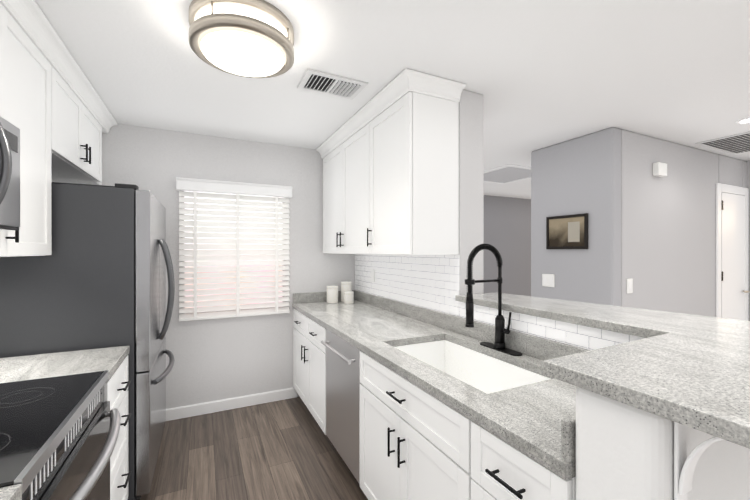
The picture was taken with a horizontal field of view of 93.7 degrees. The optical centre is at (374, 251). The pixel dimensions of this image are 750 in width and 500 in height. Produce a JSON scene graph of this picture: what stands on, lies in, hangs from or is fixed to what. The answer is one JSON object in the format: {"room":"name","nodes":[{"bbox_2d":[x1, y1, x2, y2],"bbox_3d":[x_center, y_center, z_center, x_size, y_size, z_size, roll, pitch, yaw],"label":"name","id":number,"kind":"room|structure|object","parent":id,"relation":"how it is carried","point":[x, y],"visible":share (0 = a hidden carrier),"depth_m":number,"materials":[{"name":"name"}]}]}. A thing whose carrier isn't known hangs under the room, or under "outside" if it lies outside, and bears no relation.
{"room":"kitchen","nodes":[
{"label":"kitchen","id":0,"kind":"room"},
{"bbox_2d":[102,123,354,408],"bbox_3d":[-1.252,0.199,3.277,2.650,2.440,0.150,0,0,-26],"label":"wall","id":1,"kind":"structure","parent":0,"point":[222,358],"depth_m":3.17,"materials":[{"name":"paint"}]},
{"bbox_2d":[166,387,296,420],"bbox_3d":[-1.583,1.370,3.024,1.828,0.097,0.013,0,0,-26],"label":"baseboard","id":2,"kind":"structure","parent":1,"relation":"attached to","point":[175,413],"depth_m":3.15,"materials":[{"name":"white"}]},
{"bbox_2d":[185,191,281,307],"bbox_3d":[-1.298,0.002,3.288,0.947,1.165,0.010,0,0,-26],"label":"window","id":3,"kind":"structure","parent":1,"relation":"in","point":[232,260],"depth_m":3.26,"materials":[{"name":"white glass"}]},
{"bbox_2d":[179,191,289,320],"bbox_3d":[-1.231,0.036,3.152,0.917,1.091,0.053,0,0,-26],"label":"window blinds","id":4,"kind":"object","parent":3,"relation":"attached to","point":[276,238],"visible":0.98,"depth_m":3.13,"materials":[{"name":"white plastic"}]},
{"bbox_2d":[176,177,291,197],"bbox_3d":[-1.229,-0.563,3.147,0.957,0.095,0.098,0,0,-26],"label":"blind valance","id":5,"kind":"object","parent":1,"relation":"attached to","point":[209,186],"visible":1,"depth_m":3.10,"materials":[{"name":"white"}]},
{"bbox_2d":[140,396,367,499],"bbox_3d":[2.730,1.450,2.726,9.720,0.060,8.000,0,0,-26],"label":"floor","id":6,"kind":"structure","parent":0,"point":[285,449],"depth_m":2.40,"materials":[{"name":"brown wood"}]},
{"bbox_2d":[0,370,120,499],"bbox_3d":[-1.197,0.950,1.002,0.730,0.903,0.784,0,0,-26],"label":"range","id":7,"kind":"object","parent":6,"relation":"on","point":[58,437],"visible":1,"depth_m":1.09,"materials":[{"name":"grey glass"}]},
{"bbox_2d":[0,182,174,499],"bbox_3d":[-1.737,0.519,2.230,0.808,1.778,0.910,0,0,-26],"label":"refrigerator","id":8,"kind":"object","parent":6,"relation":"on","point":[96,279],"visible":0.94,"depth_m":1.88,"materials":[{"name":"grey metal"}]},
{"bbox_2d":[103,355,130,499],"bbox_3d":[-1.497,0.982,1.550,0.684,0.871,0.459,0,0,-26],"label":"base cabinet","id":9,"kind":"object","parent":6,"relation":"on","point":[116,385],"visible":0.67,"depth_m":1.71,"materials":[{"name":"white wood"}]},
{"bbox_2d":[293,308,325,434],"bbox_3d":[-0.299,0.981,3.097,0.688,0.871,1.004,0,0,-26],"label":"base cabinet","id":10,"kind":"object","parent":6,"relation":"on","point":[309,365],"visible":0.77,"depth_m":2.89,"materials":[{"name":"white wood"}]},
{"bbox_2d":[292,290,589,479],"bbox_3d":[0.124,0.476,2.269,0.660,0.138,2.866,0,0,-26],"label":"countertop","id":11,"kind":"structure","parent":10,"relation":"on","point":[536,421],"depth_m":1.58,"materials":[{"name":"stone"}]},
{"bbox_2d":[327,285,337,303],"bbox_3d":[-0.418,0.421,3.451,0.114,0.165,0.114,0,0,19],"label":"canister set","id":12,"kind":"object","parent":11,"relation":"on","point":[332,290],"depth_m":3.40,"materials":[{"name":"white ceramic"}]},
{"bbox_2d":[341,281,351,290],"bbox_3d":[-0.290,0.403,3.541,0.111,0.200,0.111,0,0,19],"label":"canister set","id":13,"kind":"object","parent":11,"relation":"on","point":[345,285],"depth_m":3.50,"materials":[{"name":"white ceramic"}]},
{"bbox_2d":[341,290,353,303],"bbox_3d":[-0.253,0.445,3.409,0.093,0.115,0.093,0,0,19],"label":"canister set","id":14,"kind":"object","parent":11,"relation":"on","point":[347,294],"depth_m":3.38,"materials":[{"name":"white ceramic"}]},
{"bbox_2d":[395,340,550,393],"bbox_3d":[0.416,0.660,1.710,0.454,0.227,0.834,0,0,-26],"label":"sink basin","id":15,"kind":"object","parent":11,"relation":"in","point":[487,374],"visible":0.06,"depth_m":1.95,"materials":[{"name":"white ceramic"}]},
{"bbox_2d":[465,243,521,355],"bbox_3d":[0.559,0.232,1.774,0.256,0.545,0.264,0,0,-26],"label":"faucet","id":16,"kind":"object","parent":11,"relation":"on","point":[501,331],"visible":1,"depth_m":1.77,"materials":[{"name":"black metal"}]},
{"bbox_2d":[321,329,360,483],"bbox_3d":[0.041,0.981,2.368,0.686,0.870,0.596,0,0,-26],"label":"dishwasher","id":17,"kind":"object","parent":6,"relation":"on","point":[343,383],"visible":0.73,"depth_m":2.18,"materials":[{"name":"grey metal"}]},
{"bbox_2d":[360,350,471,499],"bbox_3d":[0.386,0.982,1.696,0.688,0.871,0.906,0,0,-26],"label":"base cabinet","id":18,"kind":"object","parent":6,"relation":"on","point":[415,442],"visible":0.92,"depth_m":1.51,"materials":[{"name":"white wood"}]},
{"bbox_2d":[471,421,575,499],"bbox_3d":[0.662,0.983,1.131,0.688,0.871,0.345,0,0,-26],"label":"base cabinet","id":19,"kind":"object","parent":6,"relation":"on","point":[501,469],"visible":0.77,"depth_m":1.01,"materials":[{"name":"white wood"}]},
{"bbox_3d":[-0.889,0.983,0.306,0.684,0.871,0.731,0,0,-26],"label":"base cabinet","id":20,"kind":"object","parent":6,"relation":"on","visible":0},
{"bbox_2d":[0,346,129,499],"bbox_3d":[-1.179,0.477,0.859,0.653,0.138,1.984,0,0,-26],"label":"countertop","id":21,"kind":"structure","parent":20,"relation":"on","point":[39,366],"depth_m":1.57,"materials":[{"name":"stone"}]},
{"bbox_2d":[35,0,749,198],"bbox_3d":[2.730,-1.060,2.723,9.720,0.080,8.000,0,0,-26],"label":"ceiling","id":22,"kind":"structure","parent":0,"point":[538,74],"depth_m":1.94,"materials":[{"name":"paint"}]},
{"bbox_2d":[189,0,293,77],"bbox_3d":[-0.594,-0.931,1.594,0.444,0.175,0.444,0,0,-26],"label":"lamp","id":23,"kind":"object","parent":22,"relation":"attached to","point":[249,38],"visible":1,"depth_m":1.47,"materials":[{"name":"white glass"}]},
{"bbox_2d":[297,69,367,99],"bbox_3d":[-0.262,-1.010,2.151,0.370,0.017,0.250,0,0,-26],"label":"ceiling vent","id":24,"kind":"object","parent":22,"relation":"in","point":[320,82],"visible":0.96,"depth_m":2.13,"materials":[{"name":"white metal"}]},
{"bbox_2d":[484,164,530,183],"bbox_3d":[1.751,-1.015,4.693,0.850,0.012,0.900,0,0,-26],"label":"ceiling vent","id":25,"kind":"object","parent":22,"relation":"attached to","point":[508,173],"depth_m":4.64,"materials":[{"name":"white metal"}]},
{"bbox_2d":[695,131,749,153],"bbox_3d":[3.493,-1.009,3.235,0.800,0.022,0.550,0,0,-26],"label":"ceiling vent","id":26,"kind":"object","parent":22,"relation":"in","point":[736,143],"visible":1,"depth_m":3.28,"materials":[{"name":"white metal"}]},
{"bbox_2d":[735,117,749,124],"bbox_3d":[2.909,-1.016,2.722,0.170,0.006,0.170,0,0,-26],"label":"recessed light","id":27,"kind":"object","parent":22,"relation":"in","point":[743,121],"visible":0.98,"depth_m":2.75,"materials":[{"name":"white"}]},
{"bbox_2d":[364,90,483,316],"bbox_3d":[0.251,0.199,2.993,0.200,2.440,1.680,0,0,-26],"label":"wall","id":28,"kind":"structure","parent":0,"point":[471,171],"depth_m":2.23,"materials":[{"name":"paint"}]},
{"bbox_2d":[320,112,363,253],"bbox_3d":[-0.113,-0.499,3.088,0.358,1.036,1.181,0,0,-26],"label":"upper cabinet","id":29,"kind":"object","parent":28,"relation":"attached to","point":[343,155],"depth_m":2.98,"materials":[{"name":"white wood"}]},
{"bbox_2d":[364,72,463,254],"bbox_3d":[0.228,-0.499,2.390,0.358,1.036,0.611,0,0,-26],"label":"upper cabinet","id":30,"kind":"object","parent":28,"relation":"attached to","point":[389,153],"depth_m":2.15,"materials":[{"name":"white wood"}]},
{"bbox_2d":[355,254,643,349],"bbox_3d":[0.414,0.214,2.423,0.006,0.384,2.844,0,0,-26],"label":"tile backsplash","id":31,"kind":"structure","parent":28,"relation":"attached to","point":[431,282],"depth_m":2.36,"materials":[{"name":"white tile"}]},
{"bbox_2d":[371,269,374,281],"bbox_3d":[-0.019,0.227,3.295,0.006,0.115,0.070,0,0,-26],"label":"outlet","id":32,"kind":"object","parent":31,"relation":"attached to","point":[372,275],"visible":1,"depth_m":3.30,"materials":[{"name":"white plastic"}]},
{"bbox_2d":[455,292,749,499],"bbox_3d":[0.843,0.416,1.416,1.240,0.290,1.666,0,0,-26],"label":"bar","id":33,"kind":"object","parent":28,"relation":"on","point":[682,371],"visible":1,"depth_m":0.84,"materials":[{"name":"grey stone"}]},
{"bbox_2d":[483,195,530,295],"bbox_3d":[2.397,0.196,6.652,6.870,2.440,0.150,0,0,-26],"label":"wall","id":34,"kind":"structure","parent":0,"point":[507,228],"depth_m":6.63,"materials":[{"name":"paint"}]},
{"bbox_2d":[531,127,746,316],"bbox_3d":[2.944,0.199,3.803,2.630,2.440,0.810,0,0,-26],"label":"wall block","id":35,"kind":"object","parent":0,"point":[651,236],"visible":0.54,"depth_m":3.19,"materials":[{"name":"paint"}]},
{"bbox_2d":[542,274,554,286],"bbox_3d":[1.674,0.279,3.393,0.010,0.120,0.130,0,0,-26],"label":"switch plate","id":36,"kind":"object","parent":35,"relation":"attached to","point":[548,280],"depth_m":3.39,"materials":[{"name":"white plastic"}]},
{"bbox_2d":[546,213,587,248],"bbox_3d":[1.750,-0.176,3.219,0.022,0.310,0.400,0,0,-26],"label":"picture frame","id":37,"kind":"object","parent":35,"relation":"attached to","point":[567,232],"visible":1,"depth_m":3.20,"materials":[{"name":"black"}]},
{"bbox_2d":[627,279,631,292],"bbox_3d":[2.138,0.289,2.951,0.075,0.120,0.010,0,0,-26],"label":"switch plate","id":38,"kind":"object","parent":35,"relation":"attached to","point":[629,281],"depth_m":2.94,"materials":[{"name":"white plastic"}]},
{"bbox_2d":[653,162,666,176],"bbox_3d":[2.526,-0.726,3.118,0.140,0.110,0.048,0,0,-26],"label":"box","id":39,"kind":"object","parent":35,"relation":"attached to","point":[659,169],"visible":1,"depth_m":3.09,"materials":[{"name":"white plastic"}]},
{"bbox_2d":[576,387,749,499],"bbox_3d":[0.789,0.865,0.894,0.630,1.112,0.185,0,0,-26],"label":"wall","id":40,"kind":"structure","parent":0,"point":[624,451],"depth_m":0.75,"materials":[{"name":"white paint"}]},
{"bbox_2d":[747,160,749,320],"bbox_3d":[5.231,0.200,1.982,0.120,2.440,4.470,0,0,-26],"label":"wall","id":41,"kind":"structure","parent":0,"point":[748,174],"depth_m":3.95,"materials":[{"name":"paint"}]},
{"bbox_2d":[716,183,748,320],"bbox_3d":[3.853,0.356,3.786,0.740,2.124,0.016,0,0,-26],"label":"door frame","id":42,"kind":"structure","parent":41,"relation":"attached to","point":[725,188],"depth_m":3.67,"materials":[{"name":"white wood"}]},
{"bbox_2d":[721,192,749,319],"bbox_3d":[3.859,0.395,3.771,0.565,2.024,0.095,0,0,-26],"label":"door leaf","id":43,"kind":"structure","parent":41,"relation":"in","point":[733,291],"depth_m":3.78,"materials":[{"name":"white wood"}]},
{"bbox_3d":[-1.155,0.202,-0.110,0.150,2.440,6.320,0,0,-26],"label":"wall","id":44,"kind":"structure","parent":0,"visible":0},
{"bbox_2d":[0,0,7,120],"bbox_3d":[-1.370,-0.747,0.888,0.328,0.536,0.752,0,0,-26],"label":"upper cabinet","id":45,"kind":"object","parent":44,"relation":"attached to","point":[3,3],"depth_m":1.33,"materials":[{"name":"white wood"}]},
{"bbox_2d":[0,116,19,229],"bbox_3d":[-1.312,-0.271,0.917,0.462,0.385,0.752,0,0,-26],"label":"microwave","id":46,"kind":"object","parent":45,"relation":"attached to","point":[9,176],"visible":1,"depth_m":1.24,"materials":[{"name":"silver metal"}]},
{"bbox_2d":[0,0,55,256],"bbox_3d":[-1.646,-0.498,1.454,0.328,1.036,0.498,0,0,-26],"label":"upper cabinet","id":47,"kind":"object","parent":44,"relation":"attached to","point":[54,110],"depth_m":1.56,"materials":[{"name":"white wood"}]},
{"bbox_2d":[56,48,103,183],"bbox_3d":[-1.970,-0.763,2.115,0.328,0.506,0.966,0,0,-26],"label":"upper cabinet","id":48,"kind":"object","parent":44,"relation":"attached to","point":[79,120],"depth_m":2.13,"materials":[{"name":"white wood"}]}
]}

